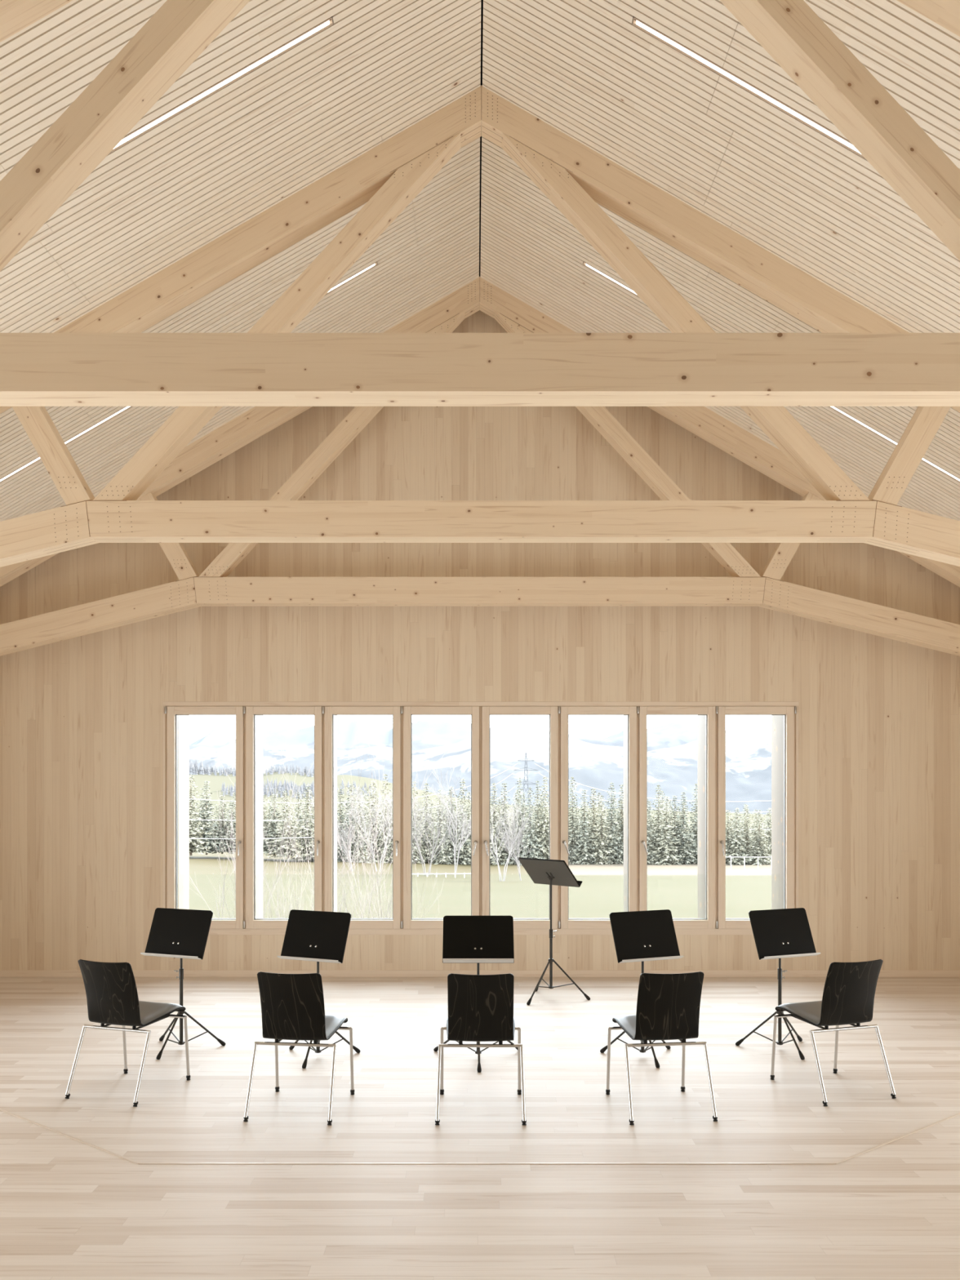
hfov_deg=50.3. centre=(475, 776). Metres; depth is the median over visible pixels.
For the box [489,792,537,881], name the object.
birch tree
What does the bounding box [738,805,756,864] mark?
spruce tree
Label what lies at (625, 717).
post
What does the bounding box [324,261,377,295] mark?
ceiling light
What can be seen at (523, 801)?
spruce tree
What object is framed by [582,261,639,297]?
ceiling light
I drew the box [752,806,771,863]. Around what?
spruce tree
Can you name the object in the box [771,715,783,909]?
post
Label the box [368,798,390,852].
spruce tree
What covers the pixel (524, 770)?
pylon
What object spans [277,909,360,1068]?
music stand
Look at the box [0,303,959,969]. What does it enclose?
wall
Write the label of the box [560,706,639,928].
window
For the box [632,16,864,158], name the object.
ceiling light
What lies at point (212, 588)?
roof truss
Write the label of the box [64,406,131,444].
ceiling light
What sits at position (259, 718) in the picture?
post
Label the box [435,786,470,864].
spruce tree
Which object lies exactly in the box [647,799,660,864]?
spruce tree
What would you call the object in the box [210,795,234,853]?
spruce tree
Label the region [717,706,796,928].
window
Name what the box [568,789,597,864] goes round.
spruce tree
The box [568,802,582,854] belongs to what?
spruce tree
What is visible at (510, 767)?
power line
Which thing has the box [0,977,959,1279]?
floor
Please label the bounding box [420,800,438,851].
spruce tree
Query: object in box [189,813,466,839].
power line
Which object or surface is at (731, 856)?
fence
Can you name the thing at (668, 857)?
spruce tree
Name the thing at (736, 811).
spruce tree
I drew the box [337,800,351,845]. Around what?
spruce tree
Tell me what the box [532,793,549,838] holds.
spruce tree
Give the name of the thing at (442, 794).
spruce tree
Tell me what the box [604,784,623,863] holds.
spruce tree
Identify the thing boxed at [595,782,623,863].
spruce tree
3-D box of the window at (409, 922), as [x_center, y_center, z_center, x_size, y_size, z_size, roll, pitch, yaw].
[-0.340,0.400,9.942,0.762,2.166,0.126,0,0,0]
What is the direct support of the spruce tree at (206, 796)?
on the meadow
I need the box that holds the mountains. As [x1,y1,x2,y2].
[189,723,771,814]
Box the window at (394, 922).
[322,706,400,928]
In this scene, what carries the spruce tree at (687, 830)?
on the meadow
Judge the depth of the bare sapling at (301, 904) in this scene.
23.85 m
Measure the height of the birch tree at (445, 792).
20.939 m
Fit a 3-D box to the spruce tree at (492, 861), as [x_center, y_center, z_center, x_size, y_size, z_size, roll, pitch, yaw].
[4.393,11.138,238.375,8.103,20.119,7.517,0,0,21]
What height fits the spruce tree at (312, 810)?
15.535 m
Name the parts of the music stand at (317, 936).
leg, leg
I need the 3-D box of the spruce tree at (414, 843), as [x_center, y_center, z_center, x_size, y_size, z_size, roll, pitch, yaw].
[-17.030,11.054,228.217,10.141,19.524,9.429,0,0,21]
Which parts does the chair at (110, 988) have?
leg, leg, leg, seat rail, leg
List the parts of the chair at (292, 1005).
leg, leg, leg, leg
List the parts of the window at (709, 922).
handle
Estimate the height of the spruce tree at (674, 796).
17.123 m
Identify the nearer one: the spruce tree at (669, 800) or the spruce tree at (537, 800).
the spruce tree at (537, 800)
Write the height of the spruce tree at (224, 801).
12.596 m
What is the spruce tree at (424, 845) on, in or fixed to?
on the meadow
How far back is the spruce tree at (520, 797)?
237.62 m
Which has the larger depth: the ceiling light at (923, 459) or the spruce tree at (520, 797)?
the spruce tree at (520, 797)
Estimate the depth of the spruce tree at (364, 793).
273.03 m
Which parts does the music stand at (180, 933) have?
leg, leg, leg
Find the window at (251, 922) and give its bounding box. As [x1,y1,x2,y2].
[243,706,322,928]
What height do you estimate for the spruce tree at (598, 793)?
18.881 m
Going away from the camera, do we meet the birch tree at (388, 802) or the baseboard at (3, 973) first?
the baseboard at (3, 973)
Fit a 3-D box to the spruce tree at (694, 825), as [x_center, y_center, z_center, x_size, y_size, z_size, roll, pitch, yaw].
[52.468,11.294,242.139,7.355,20.120,7.288,0,0,-43]
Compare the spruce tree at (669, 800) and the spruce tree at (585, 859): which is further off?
the spruce tree at (669, 800)
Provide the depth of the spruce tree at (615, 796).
268.93 m
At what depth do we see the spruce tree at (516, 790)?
280.60 m
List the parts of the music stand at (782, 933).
leg, leg, leg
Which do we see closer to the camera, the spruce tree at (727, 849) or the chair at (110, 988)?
the chair at (110, 988)
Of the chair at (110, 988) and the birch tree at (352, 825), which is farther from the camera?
the birch tree at (352, 825)
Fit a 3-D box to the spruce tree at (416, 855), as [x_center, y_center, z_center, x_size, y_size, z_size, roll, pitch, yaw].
[-13.904,10.846,232.091,7.327,20.377,6.507,0,0,7]
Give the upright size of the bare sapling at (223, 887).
6.490 m
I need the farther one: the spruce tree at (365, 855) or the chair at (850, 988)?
the spruce tree at (365, 855)
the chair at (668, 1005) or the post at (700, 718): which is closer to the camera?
the chair at (668, 1005)
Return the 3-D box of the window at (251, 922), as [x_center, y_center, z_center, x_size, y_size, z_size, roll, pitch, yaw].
[-1.872,0.400,9.942,0.762,2.166,0.126,0,0,0]
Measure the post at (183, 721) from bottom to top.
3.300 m
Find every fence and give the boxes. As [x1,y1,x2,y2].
[412,872,471,877]
[730,856,758,869]
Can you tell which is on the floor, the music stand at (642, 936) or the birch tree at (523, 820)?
the music stand at (642, 936)
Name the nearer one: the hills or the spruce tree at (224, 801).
the spruce tree at (224, 801)
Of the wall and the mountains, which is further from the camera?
the mountains
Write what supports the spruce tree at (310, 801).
on the meadow
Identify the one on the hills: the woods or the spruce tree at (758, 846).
the woods
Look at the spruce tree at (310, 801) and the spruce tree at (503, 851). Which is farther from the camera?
the spruce tree at (310, 801)
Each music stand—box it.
[140,907,225,1059]
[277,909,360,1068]
[433,915,517,1072]
[518,857,590,1004]
[600,909,683,1067]
[735,907,820,1059]
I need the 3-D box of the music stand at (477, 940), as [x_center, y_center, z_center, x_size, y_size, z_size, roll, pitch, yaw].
[0.019,1.463,6.999,0.626,0.982,0.551,0,0,0]
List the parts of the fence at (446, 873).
rail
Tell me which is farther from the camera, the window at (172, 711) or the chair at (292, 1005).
the window at (172, 711)
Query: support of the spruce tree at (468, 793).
on the meadow
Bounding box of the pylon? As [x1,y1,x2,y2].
[513,753,538,818]
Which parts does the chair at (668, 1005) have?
leg, leg, leg, leg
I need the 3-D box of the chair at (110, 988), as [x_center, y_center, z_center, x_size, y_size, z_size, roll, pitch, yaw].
[-2.152,1.529,6.380,0.512,0.848,0.593,0,0,18]
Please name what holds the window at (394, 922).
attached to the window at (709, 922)
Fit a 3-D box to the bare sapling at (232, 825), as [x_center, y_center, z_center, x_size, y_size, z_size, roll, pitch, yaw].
[-4.116,3.007,22.140,2.938,6.426,2.154,0,0,-21]
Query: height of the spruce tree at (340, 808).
17.486 m
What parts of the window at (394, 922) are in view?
handle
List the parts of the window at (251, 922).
handle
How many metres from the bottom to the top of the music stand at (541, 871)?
1.239 m
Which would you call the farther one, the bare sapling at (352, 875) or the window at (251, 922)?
the bare sapling at (352, 875)
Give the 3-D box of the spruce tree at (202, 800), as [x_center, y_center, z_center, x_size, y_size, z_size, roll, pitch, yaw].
[-75.236,12.493,280.161,8.362,13.465,8.994,0,0,10]
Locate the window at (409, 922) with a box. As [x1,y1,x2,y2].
[400,706,479,928]
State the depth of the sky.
8640.09 m
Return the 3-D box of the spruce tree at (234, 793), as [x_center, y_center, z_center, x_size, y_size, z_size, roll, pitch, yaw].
[-63.864,11.404,271.632,7.678,14.972,7.123,0,0,7]
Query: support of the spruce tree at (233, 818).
on the meadow
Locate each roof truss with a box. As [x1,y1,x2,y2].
[0,0,959,406]
[0,84,959,567]
[0,276,959,656]
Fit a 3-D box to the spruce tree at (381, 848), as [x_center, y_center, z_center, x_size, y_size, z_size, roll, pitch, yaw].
[-19.803,9.868,225.646,7.626,21.785,7.074,0,0,23]
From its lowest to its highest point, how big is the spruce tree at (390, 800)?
16.556 m
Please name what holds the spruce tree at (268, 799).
on the meadow
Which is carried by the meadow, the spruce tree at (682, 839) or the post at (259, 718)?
the spruce tree at (682, 839)
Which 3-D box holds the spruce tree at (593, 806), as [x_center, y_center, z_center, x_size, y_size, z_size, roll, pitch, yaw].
[28.515,11.895,243.813,10.760,18.813,10.004,0,0,4]
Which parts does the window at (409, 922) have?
handle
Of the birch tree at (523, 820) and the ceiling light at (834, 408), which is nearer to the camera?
the ceiling light at (834, 408)
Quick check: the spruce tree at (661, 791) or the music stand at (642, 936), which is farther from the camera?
the spruce tree at (661, 791)
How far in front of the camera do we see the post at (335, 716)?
10.44 m
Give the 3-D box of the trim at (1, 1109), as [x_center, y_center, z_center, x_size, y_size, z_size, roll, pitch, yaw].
[-3.676,1.948,6.668,3.972,0.003,3.055,0,0,0]
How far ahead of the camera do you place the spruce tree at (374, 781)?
227.40 m
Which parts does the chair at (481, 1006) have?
leg, leg, leg, leg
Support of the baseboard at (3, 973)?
attached to the wall
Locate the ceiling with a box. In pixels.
[0,0,959,521]
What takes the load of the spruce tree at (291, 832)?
on the meadow
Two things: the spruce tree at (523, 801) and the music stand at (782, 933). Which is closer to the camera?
the music stand at (782, 933)
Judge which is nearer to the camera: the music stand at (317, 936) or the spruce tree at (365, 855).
the music stand at (317, 936)
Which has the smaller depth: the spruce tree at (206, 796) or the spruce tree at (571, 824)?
the spruce tree at (571, 824)
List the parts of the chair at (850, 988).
leg, seat rail, leg, leg, leg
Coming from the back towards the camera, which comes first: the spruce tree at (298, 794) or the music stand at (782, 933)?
the spruce tree at (298, 794)
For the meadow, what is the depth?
110.99 m
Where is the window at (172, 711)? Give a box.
[164,706,244,928]
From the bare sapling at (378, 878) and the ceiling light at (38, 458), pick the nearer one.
the ceiling light at (38, 458)
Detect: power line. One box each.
[189,767,511,803]
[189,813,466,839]
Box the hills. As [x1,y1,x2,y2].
[189,771,771,842]
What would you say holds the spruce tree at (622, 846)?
on the meadow
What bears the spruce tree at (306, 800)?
on the meadow
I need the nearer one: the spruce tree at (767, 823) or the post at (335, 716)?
the post at (335, 716)
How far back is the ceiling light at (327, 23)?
5.67 m
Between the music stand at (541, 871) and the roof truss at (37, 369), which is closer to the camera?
the roof truss at (37, 369)
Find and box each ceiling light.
[0,456,40,482]
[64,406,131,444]
[108,16,333,154]
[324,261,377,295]
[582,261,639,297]
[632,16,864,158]
[828,406,897,445]
[921,457,959,482]
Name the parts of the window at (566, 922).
handle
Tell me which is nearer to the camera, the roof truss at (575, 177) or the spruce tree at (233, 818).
the roof truss at (575, 177)
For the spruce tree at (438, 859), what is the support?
on the meadow
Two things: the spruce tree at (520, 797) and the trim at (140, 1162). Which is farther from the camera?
the spruce tree at (520, 797)
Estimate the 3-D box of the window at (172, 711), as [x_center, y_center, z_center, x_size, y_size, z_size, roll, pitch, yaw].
[-2.638,0.400,9.942,0.762,2.166,0.126,0,0,0]
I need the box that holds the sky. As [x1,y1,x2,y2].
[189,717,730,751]
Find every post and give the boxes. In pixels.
[177,715,189,909]
[255,715,262,918]
[333,715,337,911]
[623,715,627,911]
[697,715,705,918]
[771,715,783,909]
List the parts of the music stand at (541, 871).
leg, leg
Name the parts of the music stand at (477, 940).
leg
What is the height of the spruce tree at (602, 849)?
17.064 m
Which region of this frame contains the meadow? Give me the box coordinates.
[189,851,771,918]
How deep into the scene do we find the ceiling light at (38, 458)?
8.34 m
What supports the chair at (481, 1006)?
on the floor
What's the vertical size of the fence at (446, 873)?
1.207 m
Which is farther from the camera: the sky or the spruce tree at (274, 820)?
the sky
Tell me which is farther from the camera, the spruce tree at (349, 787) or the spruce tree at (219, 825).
the spruce tree at (349, 787)
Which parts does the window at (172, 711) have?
handle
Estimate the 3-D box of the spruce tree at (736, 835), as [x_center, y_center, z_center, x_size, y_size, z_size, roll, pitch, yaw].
[61.072,14.033,238.147,6.982,14.042,7.862,0,0,-39]
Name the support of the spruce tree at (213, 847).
on the meadow
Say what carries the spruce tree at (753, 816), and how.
on the meadow
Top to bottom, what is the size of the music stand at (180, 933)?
0.999 m
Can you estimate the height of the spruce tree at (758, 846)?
13.507 m
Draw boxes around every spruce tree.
[189,775,214,855]
[191,781,225,854]
[194,800,209,840]
[198,795,218,843]
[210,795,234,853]
[213,800,235,853]
[215,800,231,831]
[228,791,235,828]
[262,794,285,855]
[262,795,278,850]
[262,798,279,837]
[263,797,309,858]
[276,791,297,843]
[290,792,306,850]
[291,784,314,861]
[297,796,314,861]
[297,800,314,837]
[337,788,353,862]
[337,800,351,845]
[340,783,370,862]
[346,786,377,862]
[350,790,364,848]
[360,793,372,847]
[363,780,392,862]
[368,774,392,862]
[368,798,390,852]
[380,800,392,852]
[383,809,420,863]
[412,779,429,863]
[417,782,438,863]
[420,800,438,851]
[424,790,453,864]
[434,794,453,839]
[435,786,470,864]
[440,790,457,852]
[450,778,471,864]
[464,791,471,857]
[489,782,509,865]
[489,783,518,864]
[494,799,504,838]
[507,776,531,864]
[507,790,522,854]
[515,793,529,845]
[517,786,544,865]
[530,778,544,857]
[531,777,549,859]
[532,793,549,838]
[568,777,583,864]
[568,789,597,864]
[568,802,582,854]
[577,787,608,863]
[577,802,591,844]
[588,795,616,864]
[591,791,609,841]
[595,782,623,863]
[603,795,620,835]
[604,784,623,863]
[613,800,623,845]
[617,827,623,862]
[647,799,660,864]
[647,801,657,847]
[648,784,670,863]
[648,795,687,865]
[650,791,666,850]
[662,795,692,864]
[662,800,676,840]
[670,792,697,864]
[680,802,692,848]
[684,783,697,863]
[725,808,751,865]
[725,809,746,865]
[726,811,752,844]
[738,804,755,850]
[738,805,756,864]
[742,810,771,865]
[749,809,760,853]
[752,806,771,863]
[757,808,771,852]
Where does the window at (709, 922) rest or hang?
in the wall
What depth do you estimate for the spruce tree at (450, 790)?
263.73 m
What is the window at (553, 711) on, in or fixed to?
attached to the window at (709, 922)
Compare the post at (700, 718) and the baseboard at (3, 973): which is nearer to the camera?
the baseboard at (3, 973)
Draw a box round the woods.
[189,758,376,799]
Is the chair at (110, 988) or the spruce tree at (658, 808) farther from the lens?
the spruce tree at (658, 808)
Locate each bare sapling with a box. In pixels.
[189,760,299,918]
[218,788,351,918]
[262,758,359,918]
[293,736,446,918]
[299,770,392,918]
[337,788,444,918]
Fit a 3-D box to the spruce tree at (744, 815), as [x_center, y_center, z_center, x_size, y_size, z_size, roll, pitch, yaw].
[69.231,14.471,262.064,6.961,15.452,6.182,0,0,18]
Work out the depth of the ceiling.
6.39 m
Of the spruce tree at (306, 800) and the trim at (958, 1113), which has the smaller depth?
the trim at (958, 1113)
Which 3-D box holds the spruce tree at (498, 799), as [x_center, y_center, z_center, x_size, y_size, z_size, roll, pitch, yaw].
[6.499,14.358,277.497,7.497,17.248,8.441,0,0,41]
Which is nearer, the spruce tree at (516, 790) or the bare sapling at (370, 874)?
the bare sapling at (370, 874)
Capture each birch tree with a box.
[337,790,368,871]
[347,777,392,871]
[390,783,457,875]
[428,760,491,875]
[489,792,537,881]
[499,800,535,880]
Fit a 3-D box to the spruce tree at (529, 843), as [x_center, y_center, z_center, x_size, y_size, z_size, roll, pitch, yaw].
[12.692,11.605,236.172,7.540,18.931,7.610,0,0,10]
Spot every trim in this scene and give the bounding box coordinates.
[0,1108,139,1164]
[138,1162,835,1164]
[835,1112,959,1164]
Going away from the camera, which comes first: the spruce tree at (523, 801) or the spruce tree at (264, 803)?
the spruce tree at (264, 803)
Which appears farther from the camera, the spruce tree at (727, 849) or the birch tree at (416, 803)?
the spruce tree at (727, 849)
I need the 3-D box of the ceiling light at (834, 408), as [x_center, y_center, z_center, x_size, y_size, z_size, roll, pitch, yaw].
[3.159,-2.852,8.338,0.558,0.312,0.052,0,0,0]
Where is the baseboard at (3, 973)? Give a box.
[0,969,959,977]
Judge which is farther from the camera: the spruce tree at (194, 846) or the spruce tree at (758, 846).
the spruce tree at (758, 846)
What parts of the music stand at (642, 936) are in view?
leg, leg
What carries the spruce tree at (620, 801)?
on the meadow
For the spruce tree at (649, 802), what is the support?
on the meadow
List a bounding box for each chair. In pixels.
[65,959,190,1106]
[243,971,354,1124]
[435,973,526,1124]
[605,971,717,1124]
[770,959,896,1106]
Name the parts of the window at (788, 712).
handle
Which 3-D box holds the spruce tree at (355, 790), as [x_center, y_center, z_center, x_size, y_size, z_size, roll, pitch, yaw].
[-30.699,12.832,263.142,7.276,18.609,6.462,0,0,-6]
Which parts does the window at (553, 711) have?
handle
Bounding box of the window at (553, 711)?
[481,706,559,928]
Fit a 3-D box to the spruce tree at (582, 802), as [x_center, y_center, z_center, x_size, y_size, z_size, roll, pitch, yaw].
[29.260,14.524,271.629,10.513,16.206,9.775,0,0,-17]
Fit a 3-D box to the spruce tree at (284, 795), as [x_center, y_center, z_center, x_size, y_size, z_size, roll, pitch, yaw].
[-48.198,11.072,259.934,8.024,15.430,7.444,0,0,-44]
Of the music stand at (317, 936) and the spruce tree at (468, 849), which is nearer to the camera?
the music stand at (317, 936)
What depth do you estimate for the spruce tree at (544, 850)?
237.44 m

